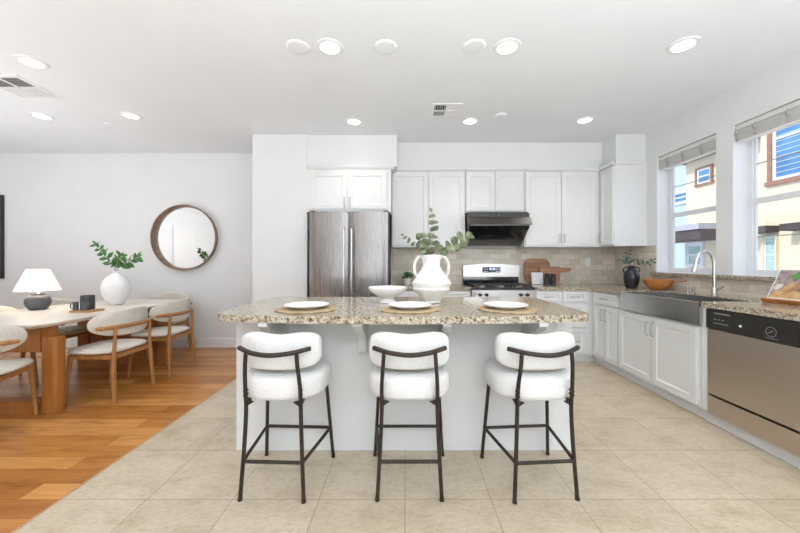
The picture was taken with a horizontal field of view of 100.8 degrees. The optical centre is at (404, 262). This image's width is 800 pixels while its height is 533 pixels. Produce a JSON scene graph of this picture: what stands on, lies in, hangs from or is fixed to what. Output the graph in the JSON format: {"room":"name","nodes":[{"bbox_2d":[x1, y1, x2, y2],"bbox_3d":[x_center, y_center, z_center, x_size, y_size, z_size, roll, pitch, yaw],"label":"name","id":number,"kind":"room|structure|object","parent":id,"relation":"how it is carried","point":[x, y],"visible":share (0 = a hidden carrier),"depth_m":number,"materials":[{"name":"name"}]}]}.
{"room":"kitchen","nodes":[
{"label":"kitchen","id":0,"kind":"room"},
{"bbox_2d":[0,347,235,532],"bbox_3d":[-4.350,1.287,0.675,5.100,0.100,8.550,0,0,0],"label":"floor","id":1,"kind":"structure","parent":0,"point":[44,457],"depth_m":2.61,"materials":[{"name":"brown wood"}]},
{"bbox_2d":[0,324,38,414],"bbox_3d":[-3.129,0.827,2.407,0.627,0.819,0.517,0,0,-22],"label":"dining chair","id":2,"kind":"object","parent":1,"relation":"on","point":[11,336],"visible":1,"depth_m":2.44,"materials":[{"name":"beige fabric"}]},
{"bbox_2d":[0,306,38,383],"bbox_3d":[-3.983,0.827,3.160,0.517,0.819,0.627,0,0,0],"label":"dining chair","id":3,"kind":"object","parent":1,"relation":"on","point":[2,308],"visible":0.06,"depth_m":3.38,"materials":[{"name":"brown wood"}]},
{"bbox_2d":[18,298,90,375],"bbox_3d":[-3.983,0.827,3.840,0.517,0.819,0.627,0,0,0],"label":"dining chair","id":4,"kind":"object","parent":1,"relation":"on","point":[71,331],"visible":0.24,"depth_m":3.87,"materials":[{"name":"beige fabric"}]},
{"bbox_2d":[0,299,177,413],"bbox_3d":[-3.425,0.862,3.480,1.150,0.750,1.820,0,0,0],"label":"dining table","id":5,"kind":"object","parent":1,"relation":"on","point":[41,326],"visible":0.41,"depth_m":2.77,"materials":[{"name":"brown wood"}]},
{"bbox_2d":[13,269,61,309],"bbox_3d":[-3.815,0.278,3.440,0.344,0.418,0.344,0,0,0],"label":"table lamp","id":6,"kind":"object","parent":5,"relation":"on","point":[32,280],"visible":0.99,"depth_m":3.37,"materials":[{"name":"grey ceramic"}]},
{"bbox_2d":[69,308,104,312],"bbox_3d":[-3.170,0.477,3.300,0.200,0.020,0.160,0,0,0],"label":"serving tray","id":7,"kind":"object","parent":5,"relation":"on","point":[95,309],"visible":0.79,"depth_m":3.23,"materials":[{"name":"brown wood"}]},
{"bbox_2d":[70,302,78,310],"bbox_3d":[-3.252,0.427,3.250,0.079,0.080,0.044,0,0,0],"label":"mug","id":8,"kind":"object","parent":7,"relation":"on","point":[75,304],"visible":1,"depth_m":3.24,"materials":[{"name":"ceramic"}]},
{"bbox_2d":[81,301,91,310],"bbox_3d":[-3.118,0.424,3.245,0.095,0.085,0.060,0,0,0],"label":"mug","id":9,"kind":"object","parent":7,"relation":"on","point":[85,305],"visible":0.99,"depth_m":3.23,"materials":[{"name":"ceramic"}]},
{"bbox_2d":[80,295,94,309],"bbox_3d":[-3.185,0.397,3.320,0.112,0.140,0.112,0,0,0],"label":"pitcher","id":10,"kind":"object","parent":7,"relation":"on","point":[91,298],"visible":0.66,"depth_m":3.30,"materials":[{"name":"black ceramic"}]},
{"bbox_2d":[100,271,130,304],"bbox_3d":[-3.370,0.293,3.860,0.272,0.387,0.272,0,0,0],"label":"vase","id":11,"kind":"object","parent":5,"relation":"on","point":[115,288],"visible":1,"depth_m":3.78,"materials":[{"name":"white ceramic"}]},
{"bbox_2d":[90,241,114,269],"bbox_3d":[-3.519,-0.069,3.866,0.304,0.384,0.104,0,0,0],"label":"branch","id":12,"kind":"object","parent":11,"relation":"in","point":[103,251],"visible":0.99,"depth_m":3.85,"materials":[{"name":"green plant"}]},
{"bbox_2d":[111,250,126,270],"bbox_3d":[-3.343,-0.012,3.862,0.210,0.270,0.073,0,0,0],"label":"branch","id":13,"kind":"object","parent":11,"relation":"in","point":[115,260],"visible":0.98,"depth_m":3.85,"materials":[{"name":"green plant"}]},
{"bbox_2d":[117,252,142,270],"bbox_3d":[-3.209,-0.005,3.866,0.327,0.256,0.098,0,0,0],"label":"branch","id":14,"kind":"object","parent":11,"relation":"in","point":[129,264],"visible":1,"depth_m":3.85,"materials":[{"name":"green plant"}]},
{"bbox_2d":[66,306,154,403],"bbox_3d":[-2.762,0.827,3.120,0.517,0.819,0.627,0,0,0],"label":"dining chair","id":15,"kind":"object","parent":1,"relation":"on","point":[130,320],"visible":1,"depth_m":2.96,"materials":[{"name":"fabric"}]},
{"bbox_2d":[11,379,235,532],"bbox_3d":[-1.800,1.246,0.270,0.012,0.022,7.740,0,0,0],"label":"trim","id":16,"kind":"structure","parent":1,"relation":"on","point":[19,527],"depth_m":1.97,"materials":[{"name":"brown wood"}]},
{"bbox_2d":[127,298,195,377],"bbox_3d":[-2.772,0.827,3.800,0.517,0.819,0.627,0,0,-2],"label":"dining chair","id":17,"kind":"object","parent":1,"relation":"on","point":[175,310],"visible":0.98,"depth_m":3.64,"materials":[{"name":"beige fabric"}]},
{"bbox_2d":[145,292,191,349],"bbox_3d":[-3.280,0.827,4.493,0.627,0.819,0.517,0,0,0],"label":"dining chair","id":18,"kind":"object","parent":1,"relation":"on","point":[166,295],"visible":0.18,"depth_m":4.66,"materials":[{"name":"beige fabric"}]},
{"bbox_2d":[0,153,251,337],"bbox_3d":[-4.405,-0.183,4.900,4.990,2.840,0.100,0,0,0],"label":"wall","id":19,"kind":"structure","parent":0,"point":[57,205],"depth_m":4.85,"materials":[{"name":"paint"}]},
{"bbox_2d":[0,195,4,278],"bbox_3d":[-6.320,-0.378,4.832,0.900,1.220,0.035,0,0,0],"label":"framed picture","id":20,"kind":"object","parent":19,"relation":"attached to","point":[2,197],"visible":1,"depth_m":4.82,"materials":[{"name":"black plastic"}]},
{"bbox_2d":[66,338,235,346],"bbox_3d":[-4.355,1.172,4.843,4.890,0.130,0.015,0,0,0],"label":"baseboard","id":21,"kind":"structure","parent":19,"relation":"attached to","point":[70,342],"depth_m":4.83,"materials":[{"name":"paint"}]},
{"bbox_2d":[150,205,217,269],"bbox_3d":[-3.200,-0.363,4.809,0.950,0.950,0.080,0,0,0],"label":"round mirror","id":22,"kind":"object","parent":19,"relation":"attached to","point":[182,237],"visible":1,"depth_m":4.84,"materials":[{"name":"brown wood"}]},
{"bbox_2d":[252,135,308,302],"bbox_3d":[-1.567,-0.183,4.545,0.685,2.840,0.810,0,0,0],"label":"wall","id":23,"kind":"structure","parent":0,"point":[280,216],"depth_m":4.14,"materials":[{"name":"paint"}]},
{"bbox_2d":[0,0,799,152],"bbox_3d":[-1.800,-1.653,0.675,10.200,0.100,8.550,0,0,0],"label":"ceiling","id":24,"kind":"structure","parent":0,"point":[202,76],"depth_m":2.70,"materials":[{"name":"paint"}]},
{"bbox_2d":[13,54,49,69],"bbox_3d":[-2.980,-1.598,2.642,0.200,0.010,0.200,0,0,0],"label":"recessed light","id":25,"kind":"object","parent":24,"relation":"in","point":[29,61],"visible":1,"depth_m":2.63,"materials":[{"name":"paint"}]},
{"bbox_2d":[0,75,63,98],"bbox_3d":[-3.520,-1.599,3.020,0.400,0.008,0.400,0,0,0],"label":"ceiling vent","id":26,"kind":"object","parent":24,"relation":"in","point":[15,85],"visible":1,"depth_m":3.05,"materials":[{"name":"metal"}]},
{"bbox_2d":[28,112,54,119],"bbox_3d":[-3.967,-1.598,3.615,0.200,0.010,0.200,0,0,0],"label":"recessed light","id":27,"kind":"object","parent":24,"relation":"in","point":[34,114],"visible":1,"depth_m":3.60,"materials":[{"name":"paint"}]},
{"bbox_2d":[119,111,142,119],"bbox_3d":[-2.983,-1.598,3.602,0.200,0.010,0.200,0,0,0],"label":"recessed light","id":28,"kind":"object","parent":24,"relation":"in","point":[130,115],"visible":1,"depth_m":3.59,"materials":[{"name":"paint"}]},
{"bbox_2d":[286,39,309,54],"bbox_3d":[-0.795,-1.597,2.458,0.170,0.011,0.170,0,0,0],"label":"ceiling speaker","id":29,"kind":"object","parent":24,"relation":"attached to","point":[295,46],"visible":1,"depth_m":2.44,"materials":[{"name":"paint"}]},
{"bbox_2d":[316,38,343,55],"bbox_3d":[-0.557,-1.598,2.458,0.200,0.010,0.200,0,0,0],"label":"recessed light","id":30,"kind":"object","parent":24,"relation":"in","point":[327,46],"visible":1,"depth_m":2.45,"materials":[{"name":"paint"}]},
{"bbox_2d":[345,118,362,125],"bbox_3d":[-0.579,-1.598,3.756,0.200,0.010,0.200,0,0,0],"label":"recessed light","id":31,"kind":"object","parent":24,"relation":"in","point":[351,121],"visible":1,"depth_m":3.75,"materials":[{"name":"paint"}]},
{"bbox_2d":[375,39,396,54],"bbox_3d":[-0.141,-1.597,2.458,0.170,0.011,0.170,0,0,0],"label":"ceiling speaker","id":32,"kind":"object","parent":24,"relation":"attached to","point":[385,46],"visible":1,"depth_m":2.44,"materials":[{"name":"paint"}]},
{"bbox_2d":[430,103,462,117],"bbox_3d":[0.430,-1.599,3.480,0.310,0.008,0.310,0,0,0],"label":"ceiling vent","id":33,"kind":"object","parent":24,"relation":"in","point":[438,110],"visible":1,"depth_m":3.47,"materials":[{"name":"metal"}]},
{"bbox_2d":[461,117,478,124],"bbox_3d":[0.735,-1.598,3.742,0.200,0.010,0.200,0,0,0],"label":"recessed light","id":34,"kind":"object","parent":24,"relation":"in","point":[470,120],"visible":1,"depth_m":3.73,"materials":[{"name":"paint"}]},
{"bbox_2d":[462,39,485,53],"bbox_3d":[0.512,-1.597,2.452,0.170,0.011,0.170,0,0,0],"label":"ceiling speaker","id":35,"kind":"object","parent":24,"relation":"attached to","point":[473,46],"visible":1,"depth_m":2.44,"materials":[{"name":"paint"}]},
{"bbox_2d":[495,112,506,118],"bbox_3d":[1.040,-1.593,3.590,0.120,0.020,0.120,0,0,0],"label":"smoke detector","id":36,"kind":"object","parent":24,"relation":"attached to","point":[498,115],"visible":1,"depth_m":3.56,"materials":[{"name":"paint"}]},
{"bbox_2d":[493,38,520,55],"bbox_3d":[0.758,-1.598,2.458,0.200,0.010,0.200,0,0,0],"label":"recessed light","id":37,"kind":"object","parent":24,"relation":"in","point":[508,46],"visible":1,"depth_m":2.45,"materials":[{"name":"paint"}]},
{"bbox_2d":[575,116,594,123],"bbox_3d":[2.020,-1.598,3.716,0.200,0.010,0.200,0,0,0],"label":"recessed light","id":38,"kind":"object","parent":24,"relation":"in","point":[583,120],"visible":1,"depth_m":3.71,"materials":[{"name":"paint"}]},
{"bbox_2d":[666,36,700,53],"bbox_3d":[2.047,-1.598,2.436,0.200,0.010,0.200,0,0,0],"label":"recessed light","id":39,"kind":"object","parent":24,"relation":"in","point":[684,44],"visible":1,"depth_m":2.42,"materials":[{"name":"paint"}]},
{"bbox_2d":[14,361,799,532],"bbox_3d":[0.750,1.287,0.660,5.100,0.100,8.520,0,0,0],"label":"floor","id":40,"kind":"structure","parent":0,"point":[647,463],"depth_m":1.83,"materials":[{"name":"tile"}]},
{"bbox_2d":[237,332,334,503],"bbox_3d":[-0.681,0.809,1.915,0.474,0.855,0.510,0,0,3],"label":"bar stool","id":41,"kind":"object","parent":40,"relation":"on","point":[284,367],"visible":1,"depth_m":1.75,"materials":[{"name":"white fabric"}]},
{"bbox_2d":[309,210,390,296],"bbox_3d":[-0.672,0.306,4.271,0.945,1.862,0.818,0,0,0],"label":"refrigerator","id":42,"kind":"object","parent":40,"relation":"on","point":[350,252],"visible":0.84,"depth_m":3.93,"materials":[{"name":"silver metal"}]},
{"bbox_2d":[236,322,571,449],"bbox_3d":[-0.005,0.790,2.377,2.211,0.893,0.946,0,0,0],"label":"kitchen island","id":43,"kind":"object","parent":40,"relation":"on","point":[345,346],"visible":0.46,"depth_m":2.18,"materials":[{"name":"paint"}]},
{"bbox_2d":[218,297,587,323],"bbox_3d":[-0.020,0.323,2.388,2.280,0.042,1.085,0,0,0],"label":"island countertop","id":44,"kind":"structure","parent":43,"relation":"on","point":[350,310],"depth_m":1.97,"materials":[{"name":"stone"}]},
{"bbox_2d":[274,305,336,313],"bbox_3d":[-0.635,0.297,2.122,0.388,0.009,0.369,0,0,0],"label":"placemat","id":45,"kind":"object","parent":44,"relation":"on","point":[286,310],"visible":0.79,"depth_m":2.03,"materials":[{"name":"beige wicker"}]},
{"bbox_2d":[284,301,328,308],"bbox_3d":[-0.635,0.280,2.145,0.282,0.027,0.282,0,0,0],"label":"dinner plate","id":46,"kind":"object","parent":45,"relation":"on","point":[305,304],"visible":1,"depth_m":2.18,"materials":[{"name":"white ceramic"}]},
{"bbox_2d":[368,286,406,302],"bbox_3d":[-0.132,0.243,2.520,0.296,0.118,0.296,0,0,0],"label":"pedestal bowl","id":47,"kind":"object","parent":44,"relation":"on","point":[387,293],"visible":0.97,"depth_m":2.44,"materials":[{"name":"white ceramic"}]},
{"bbox_2d":[381,306,440,313],"bbox_3d":[0.039,0.297,2.124,0.388,0.009,0.371,0,0,0],"label":"placemat","id":48,"kind":"object","parent":44,"relation":"on","point":[388,309],"visible":0.77,"depth_m":2.03,"materials":[{"name":"beige wicker"}]},
{"bbox_2d":[388,301,431,308],"bbox_3d":[0.032,0.280,2.145,0.282,0.027,0.282,0,0,0],"label":"dinner plate","id":49,"kind":"object","parent":48,"relation":"on","point":[402,304],"visible":1,"depth_m":2.18,"materials":[{"name":"white ceramic"}]},
{"bbox_2d":[412,255,450,303],"bbox_3d":[0.200,0.122,2.499,0.296,0.360,0.296,0,0,0],"label":"vase","id":50,"kind":"object","parent":44,"relation":"on","point":[431,283],"visible":0.99,"depth_m":2.42,"materials":[{"name":"white ceramic"}]},
{"bbox_2d":[401,234,430,254],"bbox_3d":[0.082,-0.087,2.488,0.225,0.268,0.046,0,0,3],"label":"eucalyptus sprig","id":51,"kind":"object","parent":50,"relation":"in","point":[404,237],"visible":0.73,"depth_m":2.49,"materials":[{"name":"green plant"}]},
{"bbox_2d":[416,233,434,254],"bbox_3d":[0.149,-0.088,2.465,0.143,0.272,0.087,0,0,0],"label":"eucalyptus sprig","id":52,"kind":"object","parent":50,"relation":"in","point":[425,242],"visible":0.89,"depth_m":2.45,"materials":[{"name":"green plant"}]},
{"bbox_2d":[428,208,439,249],"bbox_3d":[0.211,-0.184,2.496,0.107,0.463,0.060,0,0,18],"label":"eucalyptus sprig","id":53,"kind":"object","parent":50,"relation":"in","point":[435,228],"visible":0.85,"depth_m":2.49,"materials":[{"name":"green plant"}]},
{"bbox_2d":[435,231,473,255],"bbox_3d":[0.371,-0.095,2.482,0.320,0.286,0.089,0,0,-8],"label":"eucalyptus sprig","id":54,"kind":"object","parent":50,"relation":"in","point":[455,246],"visible":0.93,"depth_m":2.48,"materials":[{"name":"green plant"}]},
{"bbox_2d":[478,305,537,313],"bbox_3d":[0.658,0.297,2.123,0.370,0.009,0.387,0,0,0],"label":"placemat","id":55,"kind":"object","parent":44,"relation":"on","point":[526,310],"visible":0.74,"depth_m":2.03,"materials":[{"name":"beige wicker"}]},
{"bbox_2d":[483,301,528,308],"bbox_3d":[0.652,0.280,2.145,0.282,0.027,0.282,0,0,0],"label":"dinner plate","id":56,"kind":"object","parent":55,"relation":"on","point":[496,304],"visible":1,"depth_m":2.18,"materials":[{"name":"white ceramic"}]},
{"bbox_2d":[369,332,448,501],"bbox_3d":[0.025,0.809,1.920,0.474,0.855,0.510,0,0,0],"label":"bar stool","id":57,"kind":"object","parent":40,"relation":"on","point":[404,366],"visible":1,"depth_m":1.75,"materials":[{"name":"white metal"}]},
{"bbox_2d":[397,291,470,296],"bbox_3d":[0.323,0.790,4.388,0.985,0.893,0.662,0,0,0],"label":"base cabinet","id":58,"kind":"object","parent":40,"relation":"on","point":[405,293],"visible":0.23,"depth_m":4.10,"materials":[{"name":"paint"}]},
{"bbox_2d":[392,284,470,290],"bbox_3d":[0.321,0.323,4.396,0.982,0.042,0.623,0,0,0],"label":"countertop","id":59,"kind":"structure","parent":58,"relation":"on","point":[453,287],"depth_m":4.08,"materials":[{"name":"stone"}]},
{"bbox_2d":[404,278,410,284],"bbox_3d":[0.030,0.257,4.550,0.104,0.090,0.104,0,0,0],"label":"flower pot","id":60,"kind":"object","parent":59,"relation":"on","point":[407,281],"visible":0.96,"depth_m":4.51,"materials":[{"name":"white ceramic"}]},
{"bbox_2d":[402,272,413,278],"bbox_3d":[0.036,0.169,4.544,0.175,0.103,0.130,0,0,15],"label":"potted plant","id":61,"kind":"object","parent":60,"relation":"on","point":[407,274],"visible":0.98,"depth_m":4.54,"materials":[{"name":"green plant"}]},
{"bbox_2d":[463,264,536,297],"bbox_3d":[1.210,0.625,4.339,0.784,1.223,0.732,0,0,0],"label":"gas range","id":62,"kind":"object","parent":40,"relation":"on","point":[484,280],"visible":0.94,"depth_m":4.64,"materials":[{"name":"silver metal"}]},
{"bbox_2d":[466,285,534,289],"bbox_3d":[1.210,0.325,4.350,0.784,0.025,0.570,0,0,0],"label":"cooktop","id":63,"kind":"object","parent":62,"relation":"in","point":[473,287],"depth_m":4.09,"materials":[{"name":"metal"}]},
{"bbox_2d":[480,332,579,504],"bbox_3d":[0.718,0.809,1.915,0.474,0.855,0.510,0,0,-4],"label":"bar stool","id":64,"kind":"object","parent":40,"relation":"on","point":[525,367],"visible":1,"depth_m":1.75,"materials":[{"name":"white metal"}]},
{"bbox_2d":[537,291,561,304],"bbox_3d":[1.778,0.790,4.388,0.345,0.893,0.662,0,0,0],"label":"base cabinet","id":65,"kind":"object","parent":40,"relation":"on","point":[555,297],"visible":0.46,"depth_m":4.09,"materials":[{"name":"paint"}]},
{"bbox_2d":[562,291,593,360],"bbox_3d":[2.163,0.790,4.388,0.425,0.893,0.662,0,0,0],"label":"base cabinet","id":66,"kind":"object","parent":40,"relation":"on","point":[582,332],"visible":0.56,"depth_m":4.10,"materials":[{"name":"paint"}]},
{"bbox_2d":[593,291,623,375],"bbox_3d":[2.638,0.790,3.876,0.722,0.893,0.557,0,0,0],"label":"base cabinet","id":67,"kind":"object","parent":40,"relation":"on","point":[606,306],"visible":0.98,"depth_m":3.80,"materials":[{"name":"paint"}]},
{"bbox_2d":[618,308,706,419],"bbox_3d":[2.638,0.867,3.100,0.722,0.740,0.990,0,0,0],"label":"base cabinet","id":68,"kind":"object","parent":40,"relation":"on","point":[662,355],"visible":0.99,"depth_m":2.98,"materials":[{"name":"paint"}]},
{"bbox_2d":[701,307,710,410],"bbox_3d":[2.650,0.746,2.572,0.640,0.803,0.055,0,0,0],"label":"trim","id":69,"kind":"structure","parent":68,"relation":"attached to","point":[704,392],"depth_m":2.57,"materials":[{"name":"paint"}]},
{"bbox_2d":[706,308,799,468],"bbox_3d":[2.611,0.792,2.265,0.614,0.890,0.665,0,0,0],"label":"dishwasher","id":70,"kind":"object","parent":40,"relation":"on","point":[753,361],"visible":0.99,"depth_m":2.18,"materials":[{"name":"silver metal"}]},
{"bbox_3d":[2.638,0.791,1.615,0.722,0.893,0.620,0,0,0],"label":"base cabinet","id":71,"kind":"object","parent":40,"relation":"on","visible":0},
{"bbox_2d":[527,284,799,321],"bbox_3d":[2.298,0.323,3.004,1.380,0.042,3.408,0,0,0],"label":"countertop","id":72,"kind":"structure","parent":71,"relation":"on","point":[754,306],"depth_m":2.58,"materials":[{"name":"stone"}]},
{"bbox_2d":[524,259,549,283],"bbox_3d":[1.865,0.121,4.666,0.360,0.360,0.057,0,0,0],"label":"cutting board","id":73,"kind":"object","parent":72,"relation":"on","point":[530,265],"visible":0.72,"depth_m":4.67,"materials":[{"name":"brown wood"}]},
{"bbox_2d":[531,272,542,283],"bbox_3d":[1.825,0.217,4.571,0.155,0.167,0.048,0,0,0],"label":"card","id":74,"kind":"object","parent":72,"relation":"on","point":[536,277],"visible":1,"depth_m":4.56,"materials":[{"name":"white paper"}]},
{"bbox_2d":[544,273,549,284],"bbox_3d":[1.930,0.225,4.500,0.070,0.155,0.070,0,0,0],"label":"spice jar","id":75,"kind":"object","parent":72,"relation":"on","point":[546,275],"visible":0.98,"depth_m":4.48,"materials":[{"name":"black plastic"}]},
{"bbox_2d":[550,274,555,284],"bbox_3d":[2.015,0.227,4.500,0.070,0.150,0.070,0,0,0],"label":"spice jar","id":76,"kind":"object","parent":72,"relation":"on","point":[553,276],"visible":0.98,"depth_m":4.47,"materials":[{"name":"black plastic"}]},
{"bbox_2d":[540,266,571,283],"bbox_3d":[2.100,0.171,4.606,0.440,0.240,0.039,0,0,0],"label":"paddle board","id":77,"kind":"object","parent":72,"relation":"on","point":[557,270],"visible":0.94,"depth_m":4.61,"materials":[{"name":"brown wood"}]},
{"bbox_2d":[623,266,639,288],"bbox_3d":[2.670,0.170,3.900,0.168,0.265,0.168,0,0,38],"label":"vase","id":78,"kind":"object","parent":72,"relation":"on","point":[631,276],"visible":1,"depth_m":3.85,"materials":[{"name":"ceramic"}]},
{"bbox_2d":[618,255,632,263],"bbox_3d":[2.574,-0.007,3.904,0.197,0.160,0.085,0,0,0],"label":"stem","id":79,"kind":"object","parent":78,"relation":"in","point":[619,259],"visible":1,"depth_m":3.88,"materials":[{"name":"green plant"}]},
{"bbox_2d":[624,246,635,261],"bbox_3d":[2.653,-0.068,3.905,0.134,0.281,0.060,0,0,0],"label":"stem","id":80,"kind":"object","parent":78,"relation":"in","point":[629,256],"visible":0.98,"depth_m":3.90,"materials":[{"name":"green plant"}]},
{"bbox_2d":[633,258,656,268],"bbox_3d":[2.792,0.007,3.868,0.258,0.132,0.064,0,0,15],"label":"stem","id":81,"kind":"object","parent":78,"relation":"in","point":[637,259],"visible":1,"depth_m":3.86,"materials":[{"name":"green plant"}]},
{"bbox_2d":[643,278,673,289],"bbox_3d":[2.830,0.241,3.700,0.240,0.122,0.300,0,0,-25],"label":"dough bowl","id":82,"kind":"object","parent":72,"relation":"on","point":[654,284],"visible":0.99,"depth_m":3.62,"materials":[{"name":"orange wood"}]},
{"bbox_2d":[620,292,742,324],"bbox_3d":[2.527,0.397,3.053,0.475,0.176,0.935,0,0,0],"label":"farmhouse sink","id":83,"kind":"object","parent":72,"relation":"in","point":[687,308],"visible":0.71,"depth_m":3.00,"materials":[{"name":"silver metal"}]},
{"bbox_2d":[691,250,724,295],"bbox_3d":[2.771,0.090,3.023,0.239,0.424,0.134,0,0,0],"label":"kitchen faucet","id":84,"kind":"object","parent":72,"relation":"on","point":[714,291],"visible":0.99,"depth_m":3.05,"materials":[{"name":"silver metal"}]},
{"bbox_2d":[760,297,799,305],"bbox_3d":[2.847,0.182,2.385,0.215,0.240,0.330,0,0,-6],"label":"cookbook stand","id":85,"kind":"object","parent":72,"relation":"on","point":[769,300],"visible":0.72,"depth_m":2.42,"materials":[{"name":"orange wood"}]},
{"bbox_2d":[767,269,799,300],"bbox_3d":[2.864,0.164,2.387,0.137,0.227,0.330,0,0,-6],"label":"cookbook","id":86,"kind":"object","parent":85,"relation":"on","point":[786,285],"visible":0.98,"depth_m":2.47,"materials":[{"name":"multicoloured paper"}]},
{"bbox_2d":[390,218,515,285],"bbox_3d":[0.975,-0.183,4.795,4.650,2.840,0.150,0,0,0],"label":"wall","id":87,"kind":"structure","parent":0,"point":[390,218],"depth_m":4.72,"materials":[{"name":"paint"}]},
{"bbox_2d":[306,165,394,217],"bbox_3d":[-0.677,-0.920,4.398,1.090,0.575,0.643,0,0,0],"label":"upper cabinet","id":88,"kind":"object","parent":87,"relation":"attached to","point":[330,188],"visible":1,"depth_m":4.12,"materials":[{"name":"paint"}]},
{"bbox_2d":[307,135,397,171],"bbox_3d":[-0.662,-1.405,4.438,1.125,0.395,0.565,0,0,0],"label":"soffit","id":89,"kind":"object","parent":87,"relation":"attached to","point":[321,149],"depth_m":4.16,"materials":[{"name":"paint"}]},
{"bbox_2d":[392,167,465,247],"bbox_3d":[0.312,-0.733,4.533,0.975,1.050,0.373,0,0,0],"label":"upper cabinet","id":90,"kind":"object","parent":87,"relation":"attached to","point":[415,190],"visible":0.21,"depth_m":4.39,"materials":[{"name":"paint"}]},
{"bbox_2d":[465,167,524,212],"bbox_3d":[1.192,-0.963,4.537,0.775,0.590,0.365,0,0,0],"label":"upper cabinet","id":91,"kind":"object","parent":87,"relation":"attached to","point":[487,189],"visible":0.98,"depth_m":4.38,"materials":[{"name":"paint"}]},
{"bbox_2d":[465,212,531,245],"bbox_3d":[1.199,-0.447,4.430,0.798,0.432,0.570,0,0,0],"label":"range hood","id":92,"kind":"object","parent":87,"relation":"attached to","point":[487,228],"visible":0.98,"depth_m":4.23,"materials":[{"name":"black metal"}]},
{"bbox_2d":[398,143,601,166],"bbox_3d":[1.265,-1.416,4.570,2.730,0.374,0.300,0,0,0],"label":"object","id":93,"kind":"structure","parent":87,"relation":"attached to","point":[409,154],"depth_m":4.42,"materials":[{"name":"paint"}]},
{"bbox_2d":[392,248,614,283],"bbox_3d":[1.410,0.050,4.714,3.180,0.505,0.012,0,0,0],"label":"backsplash","id":94,"kind":"structure","parent":87,"relation":"attached to","point":[601,270],"depth_m":4.71,"materials":[{"name":"tile"}]},
{"bbox_2d":[516,167,599,247],"bbox_3d":[2.091,-0.733,4.533,1.012,1.050,0.373,0,0,0],"label":"upper cabinet","id":95,"kind":"object","parent":87,"relation":"attached to","point":[562,204],"visible":0.98,"depth_m":4.39,"materials":[{"name":"paint"}]},
{"bbox_2d":[585,258,590,265],"bbox_3d":[2.600,-0.008,4.704,0.074,0.116,0.007,0,0,0],"label":"wall outlet","id":96,"kind":"object","parent":87,"relation":"attached to","point":[587,260],"visible":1,"depth_m":4.70,"materials":[{"name":"paint"}]},
{"bbox_2d":[595,161,646,247],"bbox_3d":[2.773,-0.733,4.409,0.453,1.050,0.618,0,0,0],"label":"upper cabinet","id":97,"kind":"object","parent":87,"relation":"attached to","point":[623,188],"visible":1,"depth_m":4.10,"materials":[{"name":"paint"}]},
{"bbox_2d":[614,163,647,164],"bbox_3d":[2.792,-1.222,4.093,0.415,0.014,0.015,0,0,0],"label":"trim","id":98,"kind":"structure","parent":97,"relation":"attached to","point":[614,163],"depth_m":4.08,"materials":[{"name":"paint"}]},
{"bbox_2d":[646,52,799,274],"bbox_3d":[3.100,-0.183,0.560,0.200,2.840,8.320,0,0,0],"label":"wall","id":99,"kind":"structure","parent":0,"point":[778,86],"depth_m":3.09,"materials":[{"name":"paint"}]},
{"bbox_2d":[602,134,645,164],"bbox_3d":[2.815,-1.416,4.423,0.370,0.374,0.595,0,0,0],"label":"soffit","id":100,"kind":"object","parent":99,"relation":"attached to","point":[619,148],"depth_m":4.12,"materials":[{"name":"paint"}]},
{"bbox_2d":[659,134,715,170],"bbox_3d":[3.039,-1.167,3.564,0.072,0.160,0.731,0,0,0],"label":"window blind","id":101,"kind":"object","parent":99,"relation":"attached to","point":[705,147],"visible":0.92,"depth_m":3.52,"materials":[{"name":"paint"}]},
{"bbox_2d":[661,167,715,273],"bbox_3d":[3.090,-0.568,3.564,0.180,1.371,0.747,0,0,0],"label":"window","id":102,"kind":"structure","parent":99,"relation":"in","point":[672,215],"depth_m":3.87,"materials":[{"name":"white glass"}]},
{"bbox_2d":[615,245,773,298],"bbox_3d":[2.994,0.047,2.954,0.012,0.510,3.508,0,0,0],"label":"backsplash","id":103,"kind":"structure","parent":99,"relation":"attached to","point":[733,287],"depth_m":3.52,"materials":[{"name":"tile"}]},
{"bbox_2d":[650,272,775,280],"bbox_3d":[2.978,0.130,2.592,0.045,0.030,2.785,0,0,0],"label":"trim","id":104,"kind":"structure","parent":99,"relation":"attached to","point":[651,273],"depth_m":3.10,"materials":[{"name":"stone"}]},
{"bbox_2d":[735,100,799,142],"bbox_3d":[3.039,-1.167,2.651,0.072,0.160,0.735,0,0,0],"label":"window blind","id":105,"kind":"object","parent":99,"relation":"attached to","point":[786,116],"visible":1,"depth_m":2.74,"materials":[{"name":"paint"}]},
{"bbox_2d":[739,138,799,276],"bbox_3d":[3.090,-0.568,2.651,0.180,1.371,0.750,0,0,0],"label":"window","id":106,"kind":"structure","parent":99,"relation":"in","point":[753,200],"depth_m":2.97,"materials":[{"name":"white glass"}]},
{"label":"outside","id":107,"kind":"structure","parent":0,"visible":0},
{"bbox_3d":[21.750,4.587,20.000,36.500,0.100,80.000,0,0,0],"label":"ground","id":108,"kind":"structure","parent":107,"visible":0},
{"bbox_2d":[675,165,685,267],"bbox_3d":[13.450,-0.413,16.150,5.700,9.900,8.300,0,0,0],"label":"neighbor house","id":109,"kind":"structure","parent":108,"relation":"on","point":[680,171],"depth_m":13.21,"materials":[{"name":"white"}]},
{"bbox_2d":[675,123,799,269],"bbox_3d":[10.550,-0.363,6.800,6.900,9.800,11.600,0,0,0],"label":"apartment building","id":110,"kind":"structure","parent":108,"relation":"on","point":[781,175],"depth_m":7.17,"materials":[{"name":"beige paint"}]},
{"bbox_2d":[776,123,799,172],"bbox_3d":[7.877,-2.623,6.415,0.006,1.659,1.230,0,0,0],"label":"window shade","id":111,"kind":"object","parent":110,"relation":"hanging from","point":[787,139],"depth_m":6.80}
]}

